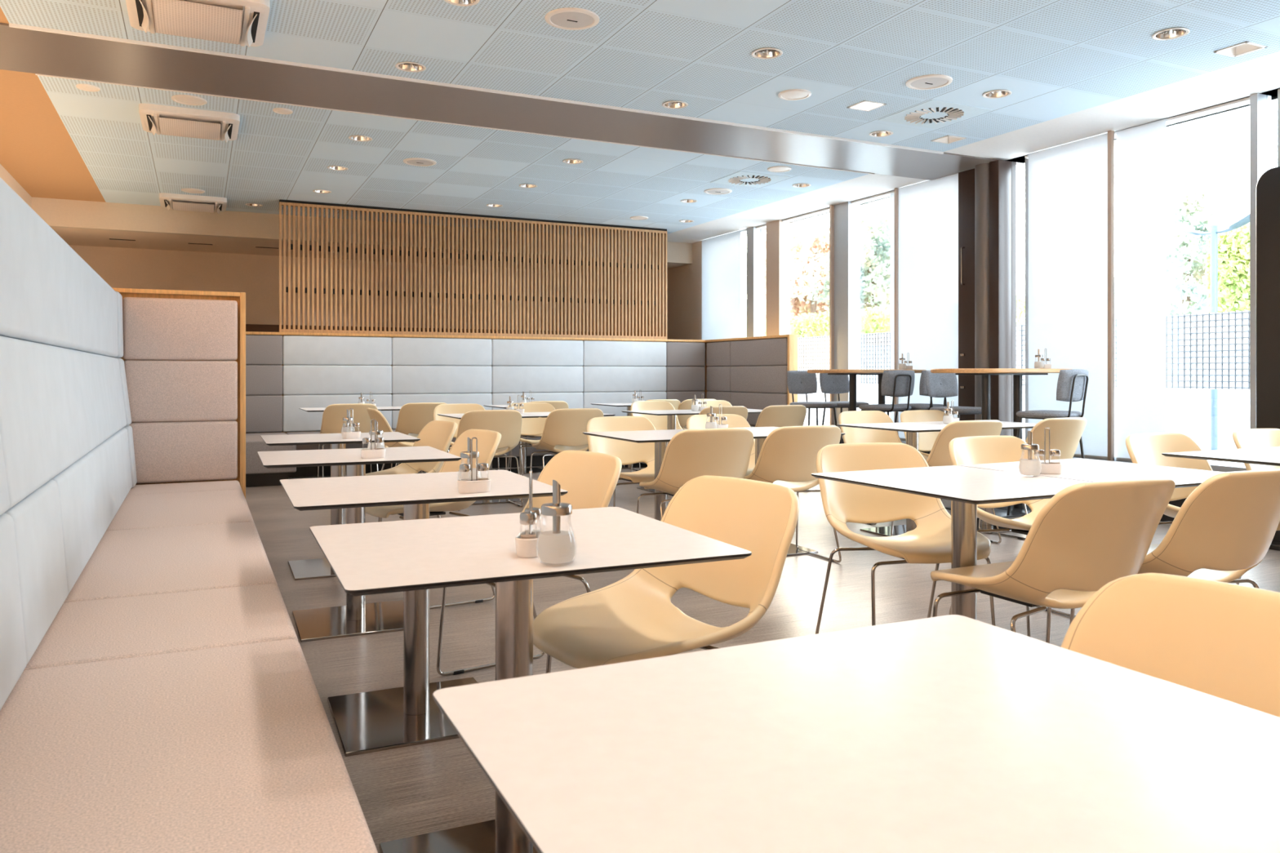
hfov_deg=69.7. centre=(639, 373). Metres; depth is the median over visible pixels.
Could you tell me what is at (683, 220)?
recessed light
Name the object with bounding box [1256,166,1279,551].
freestanding totem
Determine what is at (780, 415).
shell chair
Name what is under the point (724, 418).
pepper shaker
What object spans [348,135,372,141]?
recessed light
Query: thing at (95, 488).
cushion
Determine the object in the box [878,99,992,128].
ceiling vent
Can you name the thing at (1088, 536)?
shell chair
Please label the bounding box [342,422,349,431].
salt shaker
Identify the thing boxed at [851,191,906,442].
window
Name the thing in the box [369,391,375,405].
condiment caddy
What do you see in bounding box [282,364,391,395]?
cushion
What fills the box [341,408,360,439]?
condiment caddy
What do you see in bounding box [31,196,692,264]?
wall
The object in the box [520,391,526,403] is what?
sugar dispenser
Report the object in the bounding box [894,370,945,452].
bar stool
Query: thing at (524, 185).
recessed light
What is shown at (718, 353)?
cushion
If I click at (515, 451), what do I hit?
seat cushion
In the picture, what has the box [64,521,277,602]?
seat cushion
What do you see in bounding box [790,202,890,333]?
tree
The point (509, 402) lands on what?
sugar dispenser
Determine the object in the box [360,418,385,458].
condiment caddy
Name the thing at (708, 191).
grille
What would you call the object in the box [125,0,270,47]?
air cassette
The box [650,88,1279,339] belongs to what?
wall
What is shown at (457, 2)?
recessed light
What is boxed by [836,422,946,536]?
dining table
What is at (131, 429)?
cushion
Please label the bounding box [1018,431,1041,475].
sugar dispenser
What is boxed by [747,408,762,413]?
dining table
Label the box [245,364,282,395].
cushion
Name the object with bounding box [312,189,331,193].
recessed light
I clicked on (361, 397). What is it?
sugar dispenser
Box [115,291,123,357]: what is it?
cushion
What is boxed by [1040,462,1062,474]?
tray
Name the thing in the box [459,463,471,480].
salt shaker
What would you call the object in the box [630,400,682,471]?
shell chair
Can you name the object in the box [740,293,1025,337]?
hedge
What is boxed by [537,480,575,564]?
sugar dispenser
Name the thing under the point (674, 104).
recessed light
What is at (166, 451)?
cushion
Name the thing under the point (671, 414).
dining table
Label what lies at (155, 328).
cushion
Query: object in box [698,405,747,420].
shell chair
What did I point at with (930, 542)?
shell chair
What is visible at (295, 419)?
cushion
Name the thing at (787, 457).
shell chair
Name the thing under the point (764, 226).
window
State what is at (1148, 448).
shell chair
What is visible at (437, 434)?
shell chair
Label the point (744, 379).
cushion
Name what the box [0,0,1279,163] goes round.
ceiling
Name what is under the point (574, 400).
cushion
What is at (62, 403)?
cushion
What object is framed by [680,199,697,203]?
recessed light
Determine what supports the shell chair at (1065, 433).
on the floor
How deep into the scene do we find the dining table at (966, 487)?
3.07 m
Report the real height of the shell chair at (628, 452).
0.810 m
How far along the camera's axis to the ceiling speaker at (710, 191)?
9.77 m
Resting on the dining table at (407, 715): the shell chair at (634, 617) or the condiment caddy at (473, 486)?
the condiment caddy at (473, 486)
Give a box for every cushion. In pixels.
[0,177,118,357]
[0,335,126,509]
[0,432,9,515]
[0,513,26,710]
[0,639,377,852]
[3,480,67,663]
[24,583,297,670]
[50,426,132,595]
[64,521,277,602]
[106,489,254,531]
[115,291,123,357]
[115,357,131,426]
[122,297,237,360]
[124,360,237,422]
[124,425,137,488]
[127,480,242,494]
[128,420,237,484]
[245,334,282,364]
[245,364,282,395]
[245,395,282,433]
[245,432,296,474]
[282,335,391,365]
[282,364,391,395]
[282,394,391,431]
[286,429,588,457]
[391,337,491,365]
[391,365,491,394]
[391,393,491,429]
[491,338,582,366]
[491,365,582,392]
[491,392,582,409]
[582,340,666,366]
[582,366,666,391]
[582,391,666,417]
[666,342,705,366]
[666,366,705,391]
[666,391,705,402]
[706,341,731,366]
[706,366,730,391]
[706,391,731,403]
[730,337,787,366]
[730,365,787,393]
[730,391,787,426]
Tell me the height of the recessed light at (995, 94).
0.104 m
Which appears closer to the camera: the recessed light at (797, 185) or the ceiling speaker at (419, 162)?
the ceiling speaker at (419, 162)
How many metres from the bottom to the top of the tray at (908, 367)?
0.038 m
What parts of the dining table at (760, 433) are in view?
plate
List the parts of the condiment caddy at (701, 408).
handle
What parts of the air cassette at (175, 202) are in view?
rail, rail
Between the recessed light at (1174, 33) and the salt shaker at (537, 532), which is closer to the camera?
the salt shaker at (537, 532)
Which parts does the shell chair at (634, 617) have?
sled leg, sled leg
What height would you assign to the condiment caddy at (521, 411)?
0.167 m
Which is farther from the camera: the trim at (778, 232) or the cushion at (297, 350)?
the trim at (778, 232)
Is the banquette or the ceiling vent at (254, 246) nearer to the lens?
the banquette
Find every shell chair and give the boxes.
[317,403,377,477]
[365,420,457,521]
[365,429,501,608]
[366,408,422,473]
[391,402,448,467]
[433,403,499,470]
[436,449,622,675]
[448,409,523,511]
[506,402,555,475]
[509,400,568,475]
[529,408,604,470]
[533,475,799,673]
[586,416,656,506]
[623,399,680,471]
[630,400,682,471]
[636,427,753,519]
[676,399,715,429]
[686,413,755,476]
[692,400,731,415]
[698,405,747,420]
[742,425,841,562]
[754,404,806,439]
[815,442,995,634]
[838,410,928,524]
[890,419,1002,543]
[900,409,946,499]
[930,476,1175,643]
[948,435,1075,637]
[978,417,1086,539]
[1060,573,1279,717]
[1069,468,1279,625]
[1125,432,1279,530]
[1232,428,1279,584]
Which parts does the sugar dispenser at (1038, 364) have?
spout, lid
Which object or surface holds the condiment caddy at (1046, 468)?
on the dining table at (1078, 468)
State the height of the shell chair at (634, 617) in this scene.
0.810 m
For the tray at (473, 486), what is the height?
0.038 m
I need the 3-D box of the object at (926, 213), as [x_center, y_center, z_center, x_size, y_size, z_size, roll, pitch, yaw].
[2.887,-0.625,9.260,0.042,2.650,0.915,0,0,-26]
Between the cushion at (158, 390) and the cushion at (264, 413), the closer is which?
the cushion at (158, 390)
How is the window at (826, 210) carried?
in the wall at (684, 283)
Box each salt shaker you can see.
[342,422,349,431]
[362,437,370,449]
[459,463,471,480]
[524,507,541,537]
[1034,448,1044,463]
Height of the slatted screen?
1.488 m
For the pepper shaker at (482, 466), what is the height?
0.081 m
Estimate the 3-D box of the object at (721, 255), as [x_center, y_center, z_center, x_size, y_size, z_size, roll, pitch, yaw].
[1.133,-0.623,12.935,0.024,2.645,1.060,0,0,-26]
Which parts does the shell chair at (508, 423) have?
sled leg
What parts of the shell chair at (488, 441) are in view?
sled leg, sled leg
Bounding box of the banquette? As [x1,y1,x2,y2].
[0,177,377,852]
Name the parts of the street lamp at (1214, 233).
lamp arm, lamp arm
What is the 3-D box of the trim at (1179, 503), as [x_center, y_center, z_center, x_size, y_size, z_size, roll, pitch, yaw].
[4.095,0.910,6.742,0.320,0.380,14.810,0,0,-26]
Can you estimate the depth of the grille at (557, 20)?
5.04 m
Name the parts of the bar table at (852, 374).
mounting plate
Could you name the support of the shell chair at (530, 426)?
on the floor
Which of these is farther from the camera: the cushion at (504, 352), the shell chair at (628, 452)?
the cushion at (504, 352)
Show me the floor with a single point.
(415, 790)
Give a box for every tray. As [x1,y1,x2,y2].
[341,431,360,439]
[360,448,385,458]
[457,478,491,493]
[514,408,524,413]
[515,530,543,558]
[697,406,707,410]
[716,424,728,428]
[903,365,912,369]
[1040,364,1051,368]
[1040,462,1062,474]
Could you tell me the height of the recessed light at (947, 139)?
0.078 m
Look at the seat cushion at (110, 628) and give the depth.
2.39 m
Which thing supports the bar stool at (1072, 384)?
on the floor
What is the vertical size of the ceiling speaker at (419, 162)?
0.015 m
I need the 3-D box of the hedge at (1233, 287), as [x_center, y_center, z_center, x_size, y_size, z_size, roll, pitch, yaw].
[10.040,-0.606,13.389,1.048,3.541,3.175,0,0,-26]
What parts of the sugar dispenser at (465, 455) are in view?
spout, lid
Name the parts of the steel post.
handle, vent door, plate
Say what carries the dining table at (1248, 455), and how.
on the floor
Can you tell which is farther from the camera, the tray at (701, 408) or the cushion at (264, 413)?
the cushion at (264, 413)
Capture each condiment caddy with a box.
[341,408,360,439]
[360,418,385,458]
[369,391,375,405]
[457,437,491,493]
[514,395,524,413]
[515,470,543,558]
[697,393,707,410]
[716,404,728,428]
[903,352,912,369]
[951,400,959,421]
[1040,348,1051,368]
[1040,426,1062,474]
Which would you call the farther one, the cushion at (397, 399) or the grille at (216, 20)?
the cushion at (397, 399)
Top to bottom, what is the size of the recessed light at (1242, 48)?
0.078 m
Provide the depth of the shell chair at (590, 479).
3.38 m
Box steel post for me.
[958,160,1016,435]
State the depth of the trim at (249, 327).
12.96 m
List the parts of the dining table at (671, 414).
plate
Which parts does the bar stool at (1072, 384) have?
leg, seat, backrest, frame, leg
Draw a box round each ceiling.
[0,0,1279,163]
[0,69,928,243]
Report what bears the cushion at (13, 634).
on the banquette
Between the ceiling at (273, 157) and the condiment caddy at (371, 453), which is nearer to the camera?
the condiment caddy at (371, 453)
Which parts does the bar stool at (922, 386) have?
leg, seat, backrest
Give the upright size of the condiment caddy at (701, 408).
0.167 m
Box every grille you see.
[153,0,242,44]
[159,117,220,140]
[172,200,213,213]
[406,160,433,165]
[550,12,594,27]
[706,190,728,193]
[910,77,947,88]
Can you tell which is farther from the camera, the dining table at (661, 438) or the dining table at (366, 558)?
the dining table at (661, 438)
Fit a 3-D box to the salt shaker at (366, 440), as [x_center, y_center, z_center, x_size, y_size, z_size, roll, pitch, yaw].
[-1.163,0.313,3.911,0.034,0.081,0.034,0,0,-26]
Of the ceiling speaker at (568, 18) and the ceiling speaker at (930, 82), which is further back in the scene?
the ceiling speaker at (930, 82)
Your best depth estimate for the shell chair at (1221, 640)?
1.28 m
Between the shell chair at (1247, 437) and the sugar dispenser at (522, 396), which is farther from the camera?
the sugar dispenser at (522, 396)
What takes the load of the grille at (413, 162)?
attached to the ceiling speaker at (419, 162)
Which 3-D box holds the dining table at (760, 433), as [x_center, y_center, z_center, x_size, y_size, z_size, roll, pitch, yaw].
[0.761,0.730,5.757,0.700,0.740,0.790,0,0,-26]
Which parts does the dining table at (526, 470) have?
plate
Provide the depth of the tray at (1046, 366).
7.46 m
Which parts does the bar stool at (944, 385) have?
frame, backrest, seat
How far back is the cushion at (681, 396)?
12.39 m
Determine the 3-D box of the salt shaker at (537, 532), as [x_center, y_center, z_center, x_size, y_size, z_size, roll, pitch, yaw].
[-0.218,0.313,1.870,0.034,0.081,0.034,0,0,-26]
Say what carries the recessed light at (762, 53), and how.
in the ceiling at (1056, 59)
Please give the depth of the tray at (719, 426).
5.80 m
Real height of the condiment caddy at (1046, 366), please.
0.167 m
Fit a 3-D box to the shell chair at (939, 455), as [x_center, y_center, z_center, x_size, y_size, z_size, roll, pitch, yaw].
[1.994,0.695,6.013,0.548,0.810,0.623,0,0,-26]
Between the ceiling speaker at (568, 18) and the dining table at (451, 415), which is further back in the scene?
the dining table at (451, 415)
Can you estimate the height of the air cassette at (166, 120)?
0.112 m
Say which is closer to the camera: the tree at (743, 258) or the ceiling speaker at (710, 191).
the ceiling speaker at (710, 191)
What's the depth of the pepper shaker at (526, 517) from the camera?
1.80 m
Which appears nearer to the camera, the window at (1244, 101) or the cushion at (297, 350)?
the window at (1244, 101)
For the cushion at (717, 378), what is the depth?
12.22 m
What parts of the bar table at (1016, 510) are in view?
plate, mounting plate, plate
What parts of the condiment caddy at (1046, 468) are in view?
handle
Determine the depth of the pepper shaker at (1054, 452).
3.30 m
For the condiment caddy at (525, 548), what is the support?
on the dining table at (366, 558)
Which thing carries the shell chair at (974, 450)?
on the floor
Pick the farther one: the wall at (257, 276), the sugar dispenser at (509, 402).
the wall at (257, 276)
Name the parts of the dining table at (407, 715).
plate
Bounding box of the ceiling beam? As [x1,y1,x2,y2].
[0,22,996,180]
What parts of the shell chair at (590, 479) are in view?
sled leg, sled leg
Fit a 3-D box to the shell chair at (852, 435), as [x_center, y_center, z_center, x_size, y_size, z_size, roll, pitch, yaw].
[1.854,0.695,6.950,0.548,0.810,0.623,0,0,-26]
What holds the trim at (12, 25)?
attached to the ceiling at (1056, 59)
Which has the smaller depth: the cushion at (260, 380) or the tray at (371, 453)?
the tray at (371, 453)
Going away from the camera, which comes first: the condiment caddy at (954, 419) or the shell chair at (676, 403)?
the condiment caddy at (954, 419)
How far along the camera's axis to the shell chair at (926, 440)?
7.29 m
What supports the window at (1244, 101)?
in the wall at (684, 283)
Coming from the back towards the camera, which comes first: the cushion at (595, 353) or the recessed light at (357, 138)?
the cushion at (595, 353)
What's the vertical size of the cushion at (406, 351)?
0.327 m
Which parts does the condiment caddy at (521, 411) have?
handle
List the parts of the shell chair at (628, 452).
sled leg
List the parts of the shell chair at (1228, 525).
sled leg, sled leg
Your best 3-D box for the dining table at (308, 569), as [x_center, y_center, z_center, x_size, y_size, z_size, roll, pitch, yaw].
[-1.714,0.730,5.223,0.790,0.740,0.710,0,0,-25]
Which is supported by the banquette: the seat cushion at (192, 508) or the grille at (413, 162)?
the seat cushion at (192, 508)
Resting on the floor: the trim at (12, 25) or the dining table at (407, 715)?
the dining table at (407, 715)
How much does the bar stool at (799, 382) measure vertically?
1.133 m
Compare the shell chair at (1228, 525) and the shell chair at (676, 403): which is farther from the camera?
the shell chair at (676, 403)
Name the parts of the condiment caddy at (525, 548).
handle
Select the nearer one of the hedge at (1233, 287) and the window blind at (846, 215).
the window blind at (846, 215)
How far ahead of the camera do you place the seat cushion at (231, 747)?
1.55 m
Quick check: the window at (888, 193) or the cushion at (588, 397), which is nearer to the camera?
the window at (888, 193)
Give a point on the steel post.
(987, 192)
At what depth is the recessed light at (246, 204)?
10.65 m
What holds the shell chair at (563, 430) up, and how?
on the floor
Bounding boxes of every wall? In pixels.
[0,164,31,208]
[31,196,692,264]
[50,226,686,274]
[68,244,631,332]
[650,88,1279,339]
[797,382,1249,450]
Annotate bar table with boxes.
[807,369,926,411]
[930,368,1071,517]
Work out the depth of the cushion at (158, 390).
5.50 m
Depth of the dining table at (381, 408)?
9.51 m
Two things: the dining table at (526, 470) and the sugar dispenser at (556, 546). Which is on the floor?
the dining table at (526, 470)
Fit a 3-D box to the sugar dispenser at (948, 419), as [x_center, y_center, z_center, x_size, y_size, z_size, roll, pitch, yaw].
[2.217,0.280,6.611,0.078,0.160,0.078,0,0,44]
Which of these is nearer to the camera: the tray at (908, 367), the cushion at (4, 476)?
the cushion at (4, 476)
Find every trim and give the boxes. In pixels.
[8,22,943,154]
[35,73,874,174]
[245,324,631,335]
[746,226,764,337]
[766,219,790,336]
[829,204,834,425]
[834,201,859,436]
[839,436,1186,521]
[1025,158,1028,439]
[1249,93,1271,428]
[1277,88,1279,166]
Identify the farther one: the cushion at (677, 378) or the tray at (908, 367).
the cushion at (677, 378)
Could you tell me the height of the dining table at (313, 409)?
0.740 m
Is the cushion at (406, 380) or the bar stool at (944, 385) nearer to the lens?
the bar stool at (944, 385)
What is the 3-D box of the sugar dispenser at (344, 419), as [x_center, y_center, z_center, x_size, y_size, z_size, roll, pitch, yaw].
[-1.657,0.280,5.217,0.078,0.160,0.078,0,0,44]
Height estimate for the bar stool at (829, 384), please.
1.133 m
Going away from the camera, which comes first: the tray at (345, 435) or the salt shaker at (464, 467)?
the salt shaker at (464, 467)
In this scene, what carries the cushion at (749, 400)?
on the partition at (286, 372)
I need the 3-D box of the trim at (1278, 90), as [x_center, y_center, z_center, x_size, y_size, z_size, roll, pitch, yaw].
[4.435,-0.615,6.312,0.120,2.670,0.040,0,0,-26]
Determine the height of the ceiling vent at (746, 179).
0.016 m
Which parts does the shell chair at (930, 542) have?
sled leg, sled leg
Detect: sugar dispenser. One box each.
[341,408,354,434]
[358,392,364,403]
[367,420,385,448]
[457,437,481,479]
[506,395,514,409]
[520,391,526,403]
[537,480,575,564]
[631,390,638,403]
[691,394,698,410]
[705,405,717,428]
[898,353,906,368]
[942,401,953,423]
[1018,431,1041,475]
[1034,349,1044,368]
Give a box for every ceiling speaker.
[403,157,436,166]
[544,7,599,30]
[703,187,732,194]
[906,74,952,89]
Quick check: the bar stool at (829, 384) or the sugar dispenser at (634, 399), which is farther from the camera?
the sugar dispenser at (634, 399)
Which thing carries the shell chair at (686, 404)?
on the floor
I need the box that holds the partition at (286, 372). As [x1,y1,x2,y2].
[245,331,797,487]
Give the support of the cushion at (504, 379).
on the partition at (286, 372)
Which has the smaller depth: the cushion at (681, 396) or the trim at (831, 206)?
the trim at (831, 206)
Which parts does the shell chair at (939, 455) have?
sled leg, sled leg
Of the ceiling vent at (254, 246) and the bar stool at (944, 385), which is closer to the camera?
the bar stool at (944, 385)
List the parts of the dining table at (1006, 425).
plate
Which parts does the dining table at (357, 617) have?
plate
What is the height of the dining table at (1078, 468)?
0.740 m
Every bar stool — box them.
[786,370,837,426]
[819,373,868,444]
[858,369,915,415]
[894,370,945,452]
[925,369,981,453]
[1006,368,1088,515]
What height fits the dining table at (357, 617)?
0.740 m
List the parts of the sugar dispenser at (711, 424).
lid, spout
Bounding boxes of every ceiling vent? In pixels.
[107,238,137,240]
[186,242,214,244]
[253,246,279,248]
[710,171,790,187]
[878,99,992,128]
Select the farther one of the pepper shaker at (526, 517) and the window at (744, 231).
the window at (744, 231)
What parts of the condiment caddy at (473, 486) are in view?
handle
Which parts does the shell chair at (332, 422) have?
sled leg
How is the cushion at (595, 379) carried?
on the partition at (286, 372)
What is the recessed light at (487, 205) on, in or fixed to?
in the ceiling at (273, 157)
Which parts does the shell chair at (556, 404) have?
sled leg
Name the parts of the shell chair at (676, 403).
sled leg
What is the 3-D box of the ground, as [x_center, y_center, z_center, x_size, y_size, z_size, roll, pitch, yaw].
[0.179,1.205,11.179,150.000,0.070,160.000,0,0,-26]
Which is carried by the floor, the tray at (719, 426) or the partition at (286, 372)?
the partition at (286, 372)
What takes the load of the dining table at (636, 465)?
on the floor
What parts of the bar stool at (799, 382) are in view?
frame, backrest, leg, seat, leg, leg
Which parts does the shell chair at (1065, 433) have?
sled leg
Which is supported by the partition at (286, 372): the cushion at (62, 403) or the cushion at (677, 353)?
the cushion at (677, 353)
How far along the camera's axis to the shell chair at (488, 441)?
4.53 m
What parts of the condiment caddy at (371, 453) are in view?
handle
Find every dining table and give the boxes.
[257,446,462,642]
[260,431,420,580]
[279,469,568,756]
[298,407,379,478]
[309,506,751,852]
[376,406,426,473]
[432,614,1279,852]
[437,413,539,505]
[483,404,542,474]
[521,412,615,417]
[582,429,685,520]
[591,403,647,469]
[621,409,701,493]
[693,426,844,556]
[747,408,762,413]
[811,465,1093,620]
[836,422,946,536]
[915,420,1036,533]
[958,457,1225,488]
[1161,448,1279,466]
[1257,446,1279,449]
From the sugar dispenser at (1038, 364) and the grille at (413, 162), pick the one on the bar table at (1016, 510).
the sugar dispenser at (1038, 364)
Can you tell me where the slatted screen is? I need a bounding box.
[279,199,666,339]
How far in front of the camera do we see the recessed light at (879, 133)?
7.51 m
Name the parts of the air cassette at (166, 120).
rail, rail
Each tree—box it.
[740,245,829,326]
[764,222,865,336]
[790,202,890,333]
[1114,172,1244,319]
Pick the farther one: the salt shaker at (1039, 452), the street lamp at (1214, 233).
the street lamp at (1214, 233)
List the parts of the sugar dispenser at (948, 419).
lid, spout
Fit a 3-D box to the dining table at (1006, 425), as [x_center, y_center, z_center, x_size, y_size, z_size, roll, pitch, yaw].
[2.511,0.730,6.641,0.700,0.740,0.790,0,0,-26]
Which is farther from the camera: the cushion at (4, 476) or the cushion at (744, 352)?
the cushion at (744, 352)
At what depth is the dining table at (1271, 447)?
4.48 m
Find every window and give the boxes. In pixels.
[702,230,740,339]
[740,229,746,234]
[755,224,766,228]
[782,207,829,222]
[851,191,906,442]
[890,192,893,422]
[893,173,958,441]
[1024,97,1249,471]
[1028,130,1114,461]
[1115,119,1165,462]
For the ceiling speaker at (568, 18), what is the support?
attached to the ceiling at (1056, 59)
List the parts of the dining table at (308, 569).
plate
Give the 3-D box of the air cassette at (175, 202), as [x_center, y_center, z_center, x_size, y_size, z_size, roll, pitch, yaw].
[-5.023,-1.894,10.345,0.672,0.112,0.680,0,0,-26]
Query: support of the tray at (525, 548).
on the condiment caddy at (525, 548)
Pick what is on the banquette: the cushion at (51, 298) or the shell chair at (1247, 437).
the cushion at (51, 298)
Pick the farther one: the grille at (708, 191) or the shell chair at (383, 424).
the grille at (708, 191)
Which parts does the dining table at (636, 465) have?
plate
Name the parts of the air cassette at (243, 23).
rail, rail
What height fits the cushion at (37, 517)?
0.348 m
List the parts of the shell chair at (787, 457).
sled leg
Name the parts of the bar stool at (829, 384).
leg, frame, backrest, leg, seat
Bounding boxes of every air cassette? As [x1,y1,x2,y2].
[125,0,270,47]
[138,103,239,142]
[159,192,226,213]
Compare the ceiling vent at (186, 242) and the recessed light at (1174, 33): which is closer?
the recessed light at (1174, 33)
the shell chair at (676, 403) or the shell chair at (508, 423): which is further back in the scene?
the shell chair at (676, 403)
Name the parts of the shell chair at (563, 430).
sled leg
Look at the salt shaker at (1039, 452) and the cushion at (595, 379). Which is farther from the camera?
the cushion at (595, 379)
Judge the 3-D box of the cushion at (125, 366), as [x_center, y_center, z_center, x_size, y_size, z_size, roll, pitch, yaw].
[-2.979,0.104,5.265,0.109,0.388,0.209,0,0,-26]
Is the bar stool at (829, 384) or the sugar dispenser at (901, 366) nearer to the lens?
the sugar dispenser at (901, 366)
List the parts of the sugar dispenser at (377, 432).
lid, spout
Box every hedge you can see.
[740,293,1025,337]
[1203,221,1249,313]
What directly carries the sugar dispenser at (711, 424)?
on the dining table at (760, 433)
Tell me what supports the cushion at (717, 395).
on the partition at (286, 372)
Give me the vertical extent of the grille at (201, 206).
0.062 m
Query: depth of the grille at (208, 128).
6.92 m
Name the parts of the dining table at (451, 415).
plate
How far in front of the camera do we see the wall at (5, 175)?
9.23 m
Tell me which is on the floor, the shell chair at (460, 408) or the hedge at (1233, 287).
the shell chair at (460, 408)
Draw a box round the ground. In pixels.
[803,420,1244,466]
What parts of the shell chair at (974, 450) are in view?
sled leg, sled leg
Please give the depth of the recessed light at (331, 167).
8.75 m
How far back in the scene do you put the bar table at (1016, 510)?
7.28 m
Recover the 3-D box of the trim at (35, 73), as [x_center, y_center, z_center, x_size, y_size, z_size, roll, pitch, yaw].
[-0.820,-1.951,7.424,6.850,0.038,0.015,0,0,-26]
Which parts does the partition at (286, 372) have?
post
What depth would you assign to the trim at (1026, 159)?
8.29 m
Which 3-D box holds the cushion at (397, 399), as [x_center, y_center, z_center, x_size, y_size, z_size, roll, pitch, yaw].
[-2.362,0.443,11.002,1.198,0.410,0.080,0,0,-26]
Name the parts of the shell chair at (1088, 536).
sled leg, sled leg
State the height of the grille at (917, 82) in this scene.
0.006 m
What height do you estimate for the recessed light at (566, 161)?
0.104 m
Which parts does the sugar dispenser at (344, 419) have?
lid, spout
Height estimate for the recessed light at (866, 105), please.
0.078 m
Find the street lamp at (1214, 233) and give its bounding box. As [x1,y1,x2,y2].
[1165,213,1249,450]
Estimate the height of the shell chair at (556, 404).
0.810 m
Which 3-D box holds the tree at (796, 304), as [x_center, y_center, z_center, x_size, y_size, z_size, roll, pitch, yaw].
[5.305,-2.000,29.923,3.858,6.327,3.360,0,0,41]
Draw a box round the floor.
[245,462,1279,852]
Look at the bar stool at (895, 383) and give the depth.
8.26 m
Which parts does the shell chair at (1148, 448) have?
sled leg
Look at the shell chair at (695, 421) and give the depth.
6.55 m
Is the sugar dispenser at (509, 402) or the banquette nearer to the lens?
the banquette
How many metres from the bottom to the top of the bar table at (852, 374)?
1.140 m
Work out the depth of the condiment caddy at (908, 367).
9.04 m
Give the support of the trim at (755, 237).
attached to the wall at (684, 283)
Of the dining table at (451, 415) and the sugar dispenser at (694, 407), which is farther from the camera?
the sugar dispenser at (694, 407)
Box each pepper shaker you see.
[353,422,359,431]
[375,437,383,449]
[477,462,488,480]
[520,511,537,538]
[721,416,727,424]
[1049,448,1060,463]
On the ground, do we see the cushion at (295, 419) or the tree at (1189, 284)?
the tree at (1189, 284)
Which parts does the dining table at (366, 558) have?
plate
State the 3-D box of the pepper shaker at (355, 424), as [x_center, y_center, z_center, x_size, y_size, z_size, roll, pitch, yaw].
[-1.580,0.313,5.123,0.034,0.081,0.034,0,0,-26]
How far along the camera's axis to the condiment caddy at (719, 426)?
5.81 m
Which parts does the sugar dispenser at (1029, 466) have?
lid, spout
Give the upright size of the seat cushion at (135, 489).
0.350 m
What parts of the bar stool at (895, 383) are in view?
seat, frame, backrest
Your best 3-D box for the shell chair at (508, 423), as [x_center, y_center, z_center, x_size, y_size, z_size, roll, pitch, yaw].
[-1.299,0.695,7.649,0.548,0.810,0.623,0,0,-26]
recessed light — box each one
[244,203,262,206]
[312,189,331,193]
[327,165,347,170]
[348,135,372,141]
[395,62,426,71]
[444,0,479,6]
[486,204,502,207]
[519,183,537,187]
[562,159,582,164]
[662,100,688,108]
[679,219,693,222]
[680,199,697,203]
[751,47,782,58]
[792,183,810,187]
[847,100,886,111]
[869,130,893,137]
[930,135,966,143]
[982,89,1011,98]
[1151,27,1190,39]
[1213,41,1267,57]
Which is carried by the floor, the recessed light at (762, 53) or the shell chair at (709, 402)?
the shell chair at (709, 402)
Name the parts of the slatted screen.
rail, rail, rail, rail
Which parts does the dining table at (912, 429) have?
plate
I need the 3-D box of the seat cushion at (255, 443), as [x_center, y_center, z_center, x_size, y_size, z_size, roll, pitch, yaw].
[-3.936,0.810,9.491,0.620,0.320,1.280,0,0,-26]
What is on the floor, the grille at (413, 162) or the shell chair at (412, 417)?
the shell chair at (412, 417)
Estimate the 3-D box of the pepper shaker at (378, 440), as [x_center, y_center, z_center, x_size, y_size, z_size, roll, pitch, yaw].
[-1.114,0.313,3.937,0.034,0.081,0.034,0,0,-26]
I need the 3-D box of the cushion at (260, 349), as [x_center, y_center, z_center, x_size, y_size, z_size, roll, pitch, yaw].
[-4.246,-0.262,10.097,0.598,0.327,0.080,0,0,-26]
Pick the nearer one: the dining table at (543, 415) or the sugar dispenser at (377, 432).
the sugar dispenser at (377, 432)
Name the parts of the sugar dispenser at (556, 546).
lid, spout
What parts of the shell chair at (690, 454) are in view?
sled leg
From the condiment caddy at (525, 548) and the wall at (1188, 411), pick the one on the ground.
the wall at (1188, 411)
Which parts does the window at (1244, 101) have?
sill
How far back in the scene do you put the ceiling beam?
6.55 m
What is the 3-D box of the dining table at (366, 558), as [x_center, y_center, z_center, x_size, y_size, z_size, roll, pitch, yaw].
[-0.275,0.730,2.009,0.790,0.740,0.710,0,0,-24]
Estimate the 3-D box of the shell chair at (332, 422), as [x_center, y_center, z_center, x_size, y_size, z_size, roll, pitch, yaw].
[-2.920,0.695,9.189,0.548,0.810,0.622,0,0,-26]
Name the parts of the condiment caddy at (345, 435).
handle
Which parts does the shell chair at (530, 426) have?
sled leg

